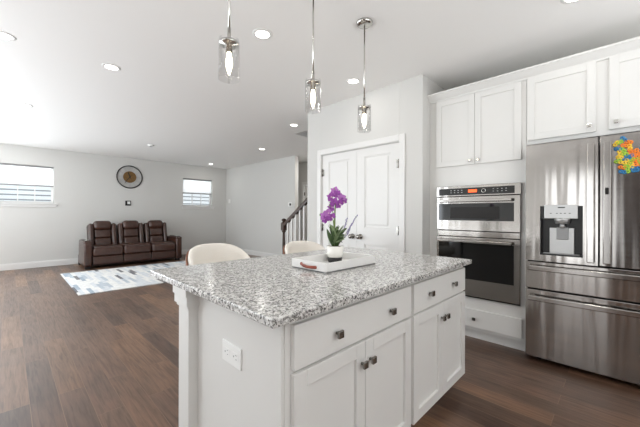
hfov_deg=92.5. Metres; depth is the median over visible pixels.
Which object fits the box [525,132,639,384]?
refrigerator
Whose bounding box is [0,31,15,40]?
recessed light
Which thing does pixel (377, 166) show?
door
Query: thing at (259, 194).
wall
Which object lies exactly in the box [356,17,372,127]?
pendant lamp
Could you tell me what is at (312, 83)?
pendant lamp
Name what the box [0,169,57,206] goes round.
window
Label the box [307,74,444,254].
wall
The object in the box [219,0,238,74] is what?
pendant lamp
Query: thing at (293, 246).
counter stool
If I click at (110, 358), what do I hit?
floor
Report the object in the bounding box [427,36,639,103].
trim
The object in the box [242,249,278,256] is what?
baseboard
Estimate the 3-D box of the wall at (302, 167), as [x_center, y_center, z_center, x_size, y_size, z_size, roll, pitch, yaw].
[0.490,-0.114,7.925,8.400,2.710,0.100,0,0,44]
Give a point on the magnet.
(628, 141)
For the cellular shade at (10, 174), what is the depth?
6.81 m
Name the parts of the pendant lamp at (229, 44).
rod, bulb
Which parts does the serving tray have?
handle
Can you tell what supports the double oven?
in the tall cabinet at (479, 138)
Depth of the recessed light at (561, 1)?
2.11 m
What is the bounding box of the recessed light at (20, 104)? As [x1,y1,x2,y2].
[17,103,32,106]
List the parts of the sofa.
arm, seat, seat, seat, arm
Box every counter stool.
[185,243,250,265]
[283,241,324,253]
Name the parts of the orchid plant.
flower, flower, flower, flower, flower, stem, flower, pot, pot, flower, flower, flower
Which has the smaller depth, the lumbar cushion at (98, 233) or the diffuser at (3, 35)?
the diffuser at (3, 35)
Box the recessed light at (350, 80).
[346,78,360,83]
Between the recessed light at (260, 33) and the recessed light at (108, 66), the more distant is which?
the recessed light at (108, 66)
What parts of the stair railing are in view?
newel post, handrail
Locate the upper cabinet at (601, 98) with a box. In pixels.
[527,50,639,145]
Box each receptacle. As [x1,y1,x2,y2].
[224,346,229,357]
[232,351,238,362]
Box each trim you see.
[301,182,307,240]
[317,133,404,252]
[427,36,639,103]
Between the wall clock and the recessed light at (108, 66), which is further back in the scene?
the wall clock
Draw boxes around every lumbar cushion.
[94,229,110,238]
[94,238,110,244]
[123,229,138,236]
[124,236,138,242]
[149,228,162,235]
[149,235,162,240]
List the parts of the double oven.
handle, handle, touch panel, oven door, microwave door, control panel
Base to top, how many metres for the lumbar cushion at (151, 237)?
0.216 m
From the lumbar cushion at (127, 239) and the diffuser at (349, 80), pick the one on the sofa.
the lumbar cushion at (127, 239)
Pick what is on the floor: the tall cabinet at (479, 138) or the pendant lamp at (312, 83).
the tall cabinet at (479, 138)
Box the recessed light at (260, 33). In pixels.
[252,28,271,39]
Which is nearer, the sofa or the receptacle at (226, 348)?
the receptacle at (226, 348)
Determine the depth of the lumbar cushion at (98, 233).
7.38 m
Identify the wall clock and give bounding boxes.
[116,165,142,188]
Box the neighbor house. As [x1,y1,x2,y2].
[0,185,208,204]
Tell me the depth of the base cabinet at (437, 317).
1.85 m
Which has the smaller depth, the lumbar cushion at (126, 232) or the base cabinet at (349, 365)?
the base cabinet at (349, 365)
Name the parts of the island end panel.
post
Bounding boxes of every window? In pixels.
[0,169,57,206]
[181,194,213,208]
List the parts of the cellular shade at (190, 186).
head rail, rail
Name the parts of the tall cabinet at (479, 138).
door, drawer, door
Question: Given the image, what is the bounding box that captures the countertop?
[150,247,471,328]
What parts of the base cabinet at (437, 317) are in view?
door, drawer, door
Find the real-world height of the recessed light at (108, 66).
0.006 m
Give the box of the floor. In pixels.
[0,254,639,426]
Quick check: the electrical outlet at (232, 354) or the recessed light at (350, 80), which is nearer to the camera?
the electrical outlet at (232, 354)
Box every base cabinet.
[284,284,410,426]
[409,266,464,424]
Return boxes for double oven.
[437,182,521,305]
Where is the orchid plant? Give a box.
[319,186,357,262]
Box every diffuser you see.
[0,32,11,38]
[105,65,117,69]
[255,31,268,37]
[348,79,357,82]
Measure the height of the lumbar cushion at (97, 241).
0.216 m
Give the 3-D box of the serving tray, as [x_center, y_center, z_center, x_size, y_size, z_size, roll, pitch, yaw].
[0.093,0.298,1.913,0.285,0.056,0.492,0,0,44]
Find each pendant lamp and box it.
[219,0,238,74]
[306,0,320,106]
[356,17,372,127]
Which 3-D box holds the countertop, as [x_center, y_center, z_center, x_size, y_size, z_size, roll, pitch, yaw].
[0.058,0.341,1.974,1.160,0.030,1.760,0,0,44]
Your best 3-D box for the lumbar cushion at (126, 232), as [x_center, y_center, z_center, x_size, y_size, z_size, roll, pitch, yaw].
[-4.865,0.496,7.874,0.182,0.231,0.338,0,0,44]
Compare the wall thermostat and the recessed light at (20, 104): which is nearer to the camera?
the recessed light at (20, 104)
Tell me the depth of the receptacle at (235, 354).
1.22 m
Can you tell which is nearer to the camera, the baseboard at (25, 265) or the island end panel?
the island end panel
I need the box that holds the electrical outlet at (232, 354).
[222,339,241,370]
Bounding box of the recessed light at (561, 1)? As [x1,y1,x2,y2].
[560,0,579,3]
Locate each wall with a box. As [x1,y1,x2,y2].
[0,143,225,263]
[226,156,297,254]
[298,162,307,240]
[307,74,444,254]
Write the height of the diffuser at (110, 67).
0.004 m
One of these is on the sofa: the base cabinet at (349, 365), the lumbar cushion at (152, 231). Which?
the lumbar cushion at (152, 231)
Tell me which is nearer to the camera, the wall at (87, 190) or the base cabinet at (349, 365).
the base cabinet at (349, 365)
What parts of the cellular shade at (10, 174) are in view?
rail, head rail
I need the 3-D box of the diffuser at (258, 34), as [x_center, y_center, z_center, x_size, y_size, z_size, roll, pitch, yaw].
[-0.472,-1.470,2.513,0.112,0.004,0.112,0,0,44]
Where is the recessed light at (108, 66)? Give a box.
[102,63,120,70]
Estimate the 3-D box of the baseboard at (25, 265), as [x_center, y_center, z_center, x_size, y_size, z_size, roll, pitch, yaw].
[-6.035,1.151,7.262,0.018,0.140,8.280,0,0,44]
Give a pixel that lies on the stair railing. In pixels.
(285, 223)
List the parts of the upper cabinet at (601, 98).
door, door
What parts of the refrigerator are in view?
dispenser panel, plate, door, spout, freezer drawer, drawer, handle, handle, door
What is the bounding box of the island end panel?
[173,285,283,426]
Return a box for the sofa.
[78,220,181,269]
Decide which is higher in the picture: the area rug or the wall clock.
the wall clock
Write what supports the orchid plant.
on the serving tray
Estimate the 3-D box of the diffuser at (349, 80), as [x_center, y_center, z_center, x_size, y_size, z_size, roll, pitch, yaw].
[0.368,-1.467,3.398,0.112,0.004,0.112,0,0,44]
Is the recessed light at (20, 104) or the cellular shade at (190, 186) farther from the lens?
the cellular shade at (190, 186)
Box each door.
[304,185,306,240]
[322,150,356,248]
[356,142,398,251]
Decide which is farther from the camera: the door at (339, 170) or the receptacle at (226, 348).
the door at (339, 170)
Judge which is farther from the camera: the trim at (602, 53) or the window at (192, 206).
the window at (192, 206)
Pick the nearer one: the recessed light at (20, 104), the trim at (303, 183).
the recessed light at (20, 104)
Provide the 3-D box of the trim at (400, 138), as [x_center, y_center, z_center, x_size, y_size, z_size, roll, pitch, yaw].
[0.483,0.181,3.863,1.350,2.120,0.128,0,0,44]
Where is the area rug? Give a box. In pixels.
[60,261,184,295]
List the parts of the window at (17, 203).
sill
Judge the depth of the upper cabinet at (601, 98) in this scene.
2.43 m
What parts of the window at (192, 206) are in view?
sill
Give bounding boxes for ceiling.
[0,0,639,168]
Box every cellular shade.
[0,163,53,186]
[183,178,211,194]
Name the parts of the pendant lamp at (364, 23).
bulb, rod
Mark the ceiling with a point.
(173, 91)
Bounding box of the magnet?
[624,140,633,143]
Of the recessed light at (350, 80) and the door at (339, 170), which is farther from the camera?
the door at (339, 170)
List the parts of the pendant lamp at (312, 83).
rod, bulb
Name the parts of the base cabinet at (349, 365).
door, knob, drawer, knob, knob, door, knob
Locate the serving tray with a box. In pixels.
[292,252,374,273]
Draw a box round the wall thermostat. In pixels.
[125,201,130,205]
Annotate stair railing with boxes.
[281,198,306,253]
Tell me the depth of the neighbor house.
9.54 m
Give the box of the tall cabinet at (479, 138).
[430,80,526,350]
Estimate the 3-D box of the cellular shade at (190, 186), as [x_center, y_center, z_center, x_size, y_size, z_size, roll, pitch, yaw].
[-3.830,-0.839,9.580,0.050,0.463,0.918,0,0,44]
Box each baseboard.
[0,249,189,270]
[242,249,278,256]
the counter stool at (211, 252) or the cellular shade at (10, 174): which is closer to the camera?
the counter stool at (211, 252)

